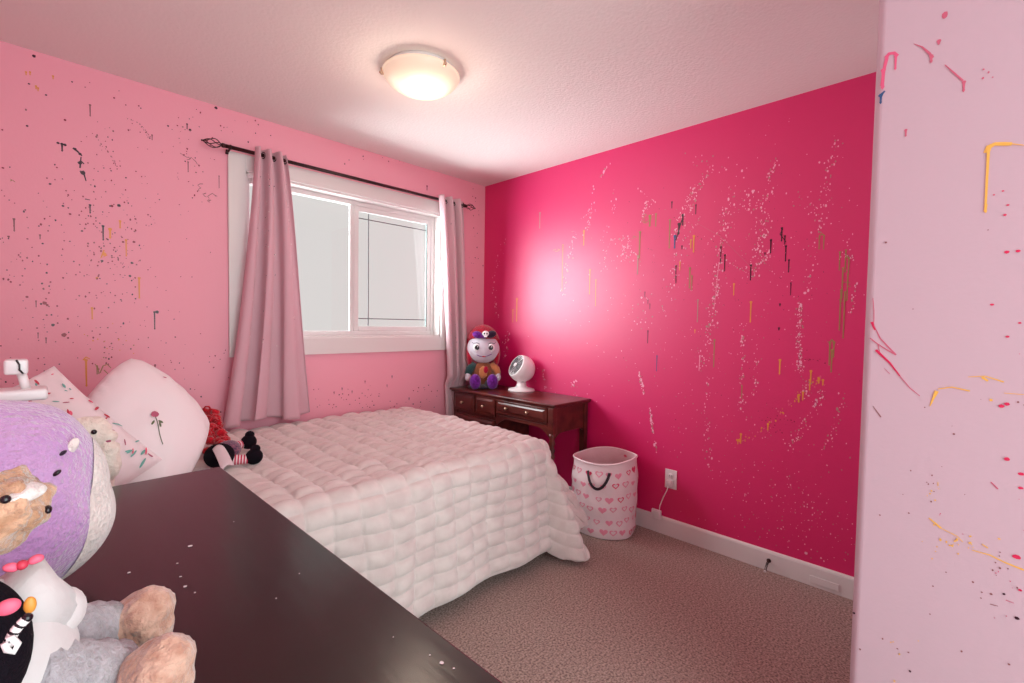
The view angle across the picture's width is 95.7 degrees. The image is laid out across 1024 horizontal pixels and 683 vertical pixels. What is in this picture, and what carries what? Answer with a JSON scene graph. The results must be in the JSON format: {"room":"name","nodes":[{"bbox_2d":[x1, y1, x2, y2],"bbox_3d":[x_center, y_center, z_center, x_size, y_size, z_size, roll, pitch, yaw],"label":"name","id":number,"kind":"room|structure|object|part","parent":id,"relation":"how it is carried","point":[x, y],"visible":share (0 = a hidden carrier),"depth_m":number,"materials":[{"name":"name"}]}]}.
{"room":"bedroom","nodes":[
{"label":"bedroom","id":0,"kind":"room"},
{"bbox_2d":[0,41,484,430],"bbox_3d":[-1.279,-0.205,3.038,0.151,2.687,3.100,3,3,44],"label":"wall","id":1,"kind":"structure","parent":0,"point":[114,203],"depth_m":2.32,"materials":[{"name":"pink paint"}]},
{"bbox_2d":[227,151,445,356],"bbox_3d":[-1.082,-0.499,3.188,0.140,1.148,1.560,3,3,44],"label":"window","id":2,"kind":"structure","parent":1,"relation":"in","point":[240,167],"depth_m":3.20,"materials":[{"name":"white paint"}]},
{"bbox_3d":[-1.114,-0.508,3.220,0.050,0.929,1.356,3,3,44],"label":"frame","id":3,"kind":"part","parent":2,"relation":"part of","materials":[{"name":"white plastic"}]},
{"bbox_3d":[-0.877,-0.512,3.446,0.020,0.869,0.640,3,3,44],"label":"sash","id":4,"kind":"part","parent":2,"relation":"part of","materials":[{"name":"white plastic"}]},
{"bbox_2d":[358,214,425,325],"bbox_3d":[-0.878,-0.512,3.447,0.005,0.791,0.562,3,3,44],"label":"grille","id":5,"kind":"object","parent":2,"relation":"attached to","point":[385,215],"depth_m":3.42,"materials":[{"name":"grey"}]},
{"bbox_2d":[201,138,475,209],"bbox_3d":[-0.980,-1.066,3.111,0.109,0.050,1.892,3,3,44],"label":"curtain rod","id":6,"kind":"object","parent":1,"relation":"attached to","point":[223,145],"visible":0.93,"depth_m":2.87,"materials":[{"name":"brown metal"}]},
{"bbox_2d":[223,146,309,427],"bbox_3d":[-1.390,-0.311,2.664,0.092,1.547,0.481,3,3,44],"label":"curtain","id":7,"kind":"object","parent":6,"relation":"hanging from","point":[269,376],"visible":1,"depth_m":2.65,"materials":[{"name":"pink fabric"}]},
{"bbox_2d":[438,194,467,415],"bbox_3d":[-0.448,-0.134,3.664,0.120,1.947,0.378,3,3,44],"label":"curtain","id":8,"kind":"object","parent":6,"relation":"hanging from","point":[451,214],"visible":0.77,"depth_m":3.62,"materials":[{"name":"pink fabric"}]},
{"bbox_2d":[0,0,878,185],"bbox_3d":[0.111,-1.286,1.541,4.150,0.120,3.250,3,3,44],"label":"ceiling","id":9,"kind":"structure","parent":0,"point":[543,84],"depth_m":2.04,"materials":[{"name":"white paint"}]},
{"bbox_2d":[379,50,459,100],"bbox_3d":[-0.414,-1.203,2.137,0.364,0.106,0.352,3,3,44],"label":"ceiling light","id":10,"kind":"object","parent":9,"relation":"attached to","point":[418,75],"visible":1,"depth_m":2.05,"materials":[{"name":"white glass"}]},
{"bbox_2d":[418,525,852,682],"bbox_3d":[0.071,1.272,1.636,4.150,0.120,3.250,3,3,44],"label":"floor","id":11,"kind":"structure","parent":0,"point":[647,606],"depth_m":2.00,"materials":[{"name":"carpet"}]},
{"bbox_2d":[63,467,501,682],"bbox_3d":[-0.530,0.814,0.648,1.418,0.851,0.612,3,3,43],"label":"dresser","id":12,"kind":"object","parent":11,"relation":"on","point":[260,599],"visible":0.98,"depth_m":0.72,"materials":[{"name":"brown wood"}]},
{"bbox_2d":[0,359,47,400],"bbox_3d":[-1.016,0.203,0.937,0.080,0.335,0.112,3,3,44],"label":"stand","id":13,"kind":"object","parent":12,"relation":"on","point":[19,367],"visible":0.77,"depth_m":0.93,"materials":[{"name":"white plastic"}]},
{"bbox_3d":[-0.986,0.051,0.928,0.004,0.029,0.012,3,3,44],"label":"black cord","id":14,"kind":"part","parent":13,"relation":"part of","materials":[{"name":"black plastic"}]},
{"bbox_2d":[0,385,47,400],"bbox_3d":[-1.014,0.107,0.933,0.080,0.022,0.112,3,3,44],"label":"tray","id":15,"kind":"object","parent":13,"relation":"on","point":[24,392],"depth_m":0.93,"materials":[{"name":"white plastic"}]},
{"bbox_3d":[-0.999,0.079,0.947,0.015,0.041,0.022,3,3,44],"label":"post","id":16,"kind":"part","parent":13,"relation":"part of","materials":[{"name":"white plastic"}]},
{"bbox_2d":[0,400,115,579],"bbox_3d":[-0.751,0.234,0.674,0.260,0.302,0.264,3,3,44],"label":"plush toy","id":17,"kind":"object","parent":12,"relation":"on","point":[56,448],"visible":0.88,"depth_m":0.66,"materials":[{"name":"purple fabric"}]},
{"bbox_2d":[0,465,196,682],"bbox_3d":[-0.447,0.252,0.443,0.247,0.292,0.233,3,3,44],"label":"teddy bear","id":18,"kind":"object","parent":12,"relation":"on","point":[50,632],"visible":1,"depth_m":0.43},
{"bbox_3d":[-0.451,0.247,0.429,0.068,0.085,0.085,3,3,44],"label":"arm","id":19,"kind":"part","parent":18,"relation":"part of","materials":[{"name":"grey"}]},
{"bbox_3d":[-0.435,0.329,0.449,0.081,0.111,0.119,1,2,15],"label":"leg","id":20,"kind":"part","parent":18,"relation":"part of","materials":[{"name":"grey fabric"}]},
{"bbox_3d":[-0.490,0.325,0.507,0.081,0.102,0.108,1,2,13],"label":"leg","id":21,"kind":"part","parent":18,"relation":"part of","materials":[{"name":"grey fabric"}]},
{"bbox_2d":[449,385,590,460],"bbox_3d":[0.015,0.761,3.446,1.068,0.765,0.424,3,3,44],"label":"desk","id":22,"kind":"object","parent":11,"relation":"on","point":[554,413],"visible":0.56,"depth_m":3.21,"materials":[{"name":"brown wood"}]},
{"bbox_3d":[-0.367,0.466,3.576,0.241,0.135,0.028,3,3,44],"label":"drawer","id":23,"kind":"part","parent":22,"relation":"part of","materials":[{"name":"brown wood"}]},
{"bbox_3d":[-0.290,0.662,3.505,0.464,0.200,0.028,3,3,44],"label":"drawer","id":24,"kind":"part","parent":22,"relation":"part of","materials":[{"name":"brown wood"}]},
{"bbox_2d":[465,325,500,388],"bbox_3d":[-0.229,0.116,3.665,0.287,0.499,0.294,1,2,-8],"label":"doll","id":25,"kind":"object","parent":22,"relation":"on","point":[483,342],"visible":1,"depth_m":3.61,"materials":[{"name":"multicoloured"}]},
{"bbox_3d":[-0.325,0.214,3.656,0.106,0.110,0.065,-1,3,-39],"label":"arm","id":26,"kind":"part","parent":25,"relation":"part of","materials":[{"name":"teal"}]},
{"bbox_3d":[-0.136,0.216,3.681,0.106,0.110,0.065,2,2,24],"label":"arm","id":27,"kind":"part","parent":25,"relation":"part of","materials":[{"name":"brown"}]},
{"bbox_3d":[-0.197,0.474,3.409,0.210,0.135,0.028,3,3,44],"label":"drawer","id":28,"kind":"part","parent":22,"relation":"part of","materials":[{"name":"brown wood"}]},
{"bbox_2d":[508,355,534,392],"bbox_3d":[0.074,0.240,3.540,0.206,0.271,0.206,3,3,44],"label":"desk fan","id":29,"kind":"object","parent":22,"relation":"on","point":[522,368],"visible":1,"depth_m":3.48,"materials":[{"name":"white plastic"}]},
{"bbox_2d":[509,356,521,374],"bbox_3d":[0.033,0.181,3.516,0.086,0.143,0.165,0,2,-32],"label":"grille","id":30,"kind":"object","parent":29,"relation":"attached to","point":[515,368],"depth_m":3.50,"materials":[{"name":"grey"}]},
{"bbox_3d":[0.058,0.470,3.155,0.474,0.100,0.032,3,3,44],"label":"drawer","id":31,"kind":"part","parent":22,"relation":"part of","materials":[{"name":"brown wood"}]},
{"bbox_3d":[0.255,0.796,2.988,0.044,0.737,0.044,3,3,44],"label":"leg","id":32,"kind":"part","parent":22,"relation":"part of","materials":[{"name":"brown wood"}]},
{"bbox_3d":[0.386,0.522,3.098,0.012,0.200,0.313,3,3,44],"label":"panel","id":33,"kind":"part","parent":22,"relation":"part of","materials":[{"name":"brown wood"}]},
{"bbox_3d":[0.494,0.791,3.231,0.040,0.737,0.040,3,3,44],"label":"leg","id":34,"kind":"part","parent":22,"relation":"part of","materials":[{"name":"brown wood"}]},
{"bbox_2d":[571,446,637,539],"bbox_3d":[0.576,0.929,2.919,0.386,0.479,0.424,0,2,-27],"label":"laundry basket","id":35,"kind":"object","parent":11,"relation":"on","point":[604,478],"visible":0.88,"depth_m":2.76,"materials":[{"name":"pink"}]},
{"bbox_3d":[0.505,0.821,2.735,0.148,0.105,0.045,2,2,27],"label":"handle","id":36,"kind":"part","parent":35,"relation":"part of","materials":[{"name":"black fabric"}]},
{"bbox_3d":[-1.039,0.879,2.263,1.300,0.585,2.080,3,3,44],"label":"bed","id":37,"kind":"object","parent":11,"relation":"on","visible":0},
{"bbox_2d":[192,407,589,617],"bbox_3d":[-0.755,0.821,2.354,1.554,0.650,2.139,3,3,44],"label":"comforter","id":38,"kind":"object","parent":37,"relation":"on","point":[427,507],"visible":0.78,"depth_m":2.08,"materials":[{"name":"white fabric"}]},
{"bbox_2d":[15,366,161,485],"bbox_3d":[-1.422,0.311,1.386,0.302,0.450,0.540,2,2,25],"label":"pillow","id":39,"kind":"object","parent":38,"relation":"on","point":[136,458],"visible":0.26,"depth_m":1.48,"materials":[{"name":"white fabric"}]},
{"bbox_2d":[76,416,121,486],"bbox_3d":[-1.156,0.364,1.278,0.124,0.323,0.118,3,3,44],"label":"lamb","id":40,"kind":"object","parent":38,"relation":"on","point":[99,428],"visible":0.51,"depth_m":1.26,"materials":[{"name":"white fabric"}]},
{"bbox_2d":[87,358,209,483],"bbox_3d":[-1.396,0.299,1.754,0.390,0.456,0.330,0,2,-17],"label":"pillow","id":41,"kind":"object","parent":38,"relation":"on","point":[149,405],"visible":0.64,"depth_m":1.73,"materials":[{"name":"white fabric"}]},
{"bbox_2d":[202,406,262,468],"bbox_3d":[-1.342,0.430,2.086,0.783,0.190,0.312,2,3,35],"label":"doll","id":42,"kind":"object","parent":38,"relation":"on","point":[224,451],"visible":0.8,"depth_m":1.98,"materials":[{"name":"red"}]},
{"bbox_3d":[-1.145,0.493,1.944,0.068,0.043,0.044,0,2,-28],"label":"leg","id":43,"kind":"part","parent":42,"relation":"part of","materials":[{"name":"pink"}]},
{"bbox_3d":[-1.253,0.471,2.097,0.044,0.043,0.090,1,2,14],"label":"leg","id":44,"kind":"part","parent":42,"relation":"part of","materials":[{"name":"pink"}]},
{"bbox_2d":[483,72,875,576],"bbox_3d":[1.044,-0.003,2.825,4.522,2.605,0.151,3,3,44],"label":"wall","id":45,"kind":"structure","parent":0,"point":[703,285],"depth_m":2.61,"materials":[{"name":"pink paint"}]},
{"bbox_2d":[651,508,661,519],"bbox_3d":[0.891,1.065,2.859,0.060,0.056,0.020,3,3,44],"label":"junction box","id":46,"kind":"object","parent":45,"relation":"attached to","point":[655,513],"visible":1,"depth_m":2.85,"materials":[{"name":"white plastic"}]},
{"bbox_2d":[659,480,672,509],"bbox_3d":[0.930,0.959,2.822,0.085,0.238,0.030,3,3,44],"label":"power cord","id":47,"kind":"object","parent":46,"relation":"attached to","point":[669,483],"visible":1,"depth_m":2.80,"materials":[{"name":"white plastic"}]},
{"bbox_2d":[665,468,676,489],"bbox_3d":[0.964,0.835,2.812,0.074,0.116,0.008,3,3,44],"label":"wall outlet","id":48,"kind":"object","parent":45,"relation":"attached to","point":[670,474],"visible":0.93,"depth_m":2.80,"materials":[{"name":"white plastic"}]},
{"bbox_2d":[569,486,853,599],"bbox_3d":[0.727,1.118,3.047,2.795,0.105,0.015,3,3,44],"label":"baseboard","id":49,"kind":"structure","parent":45,"relation":"attached to","point":[781,564],"depth_m":2.50,"materials":[{"name":"white paint"}]},
{"bbox_2d":[810,575,838,591],"bbox_3d":[1.518,1.177,2.255,0.120,0.036,0.005,3,3,44],"label":"cover plate","id":50,"kind":"object","parent":49,"relation":"attached to","point":[821,582],"visible":1,"depth_m":2.25,"materials":[{"name":"white paint"}]},
{"bbox_2d":[764,558,770,572],"bbox_3d":[1.322,1.163,2.404,0.021,0.051,0.069,3,3,44],"label":"door stop","id":51,"kind":"object","parent":45,"relation":"attached to","point":[768,560],"visible":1,"depth_m":2.41,"materials":[{"name":"brown metal"}]},
{"bbox_2d":[850,0,1023,682],"bbox_3d":[1.720,0.035,1.144,1.203,2.440,1.301,3,3,44],"label":"wall","id":52,"kind":"structure","parent":0,"point":[938,593],"depth_m":1.00,"materials":[{"name":"pink paint"}]}
]}

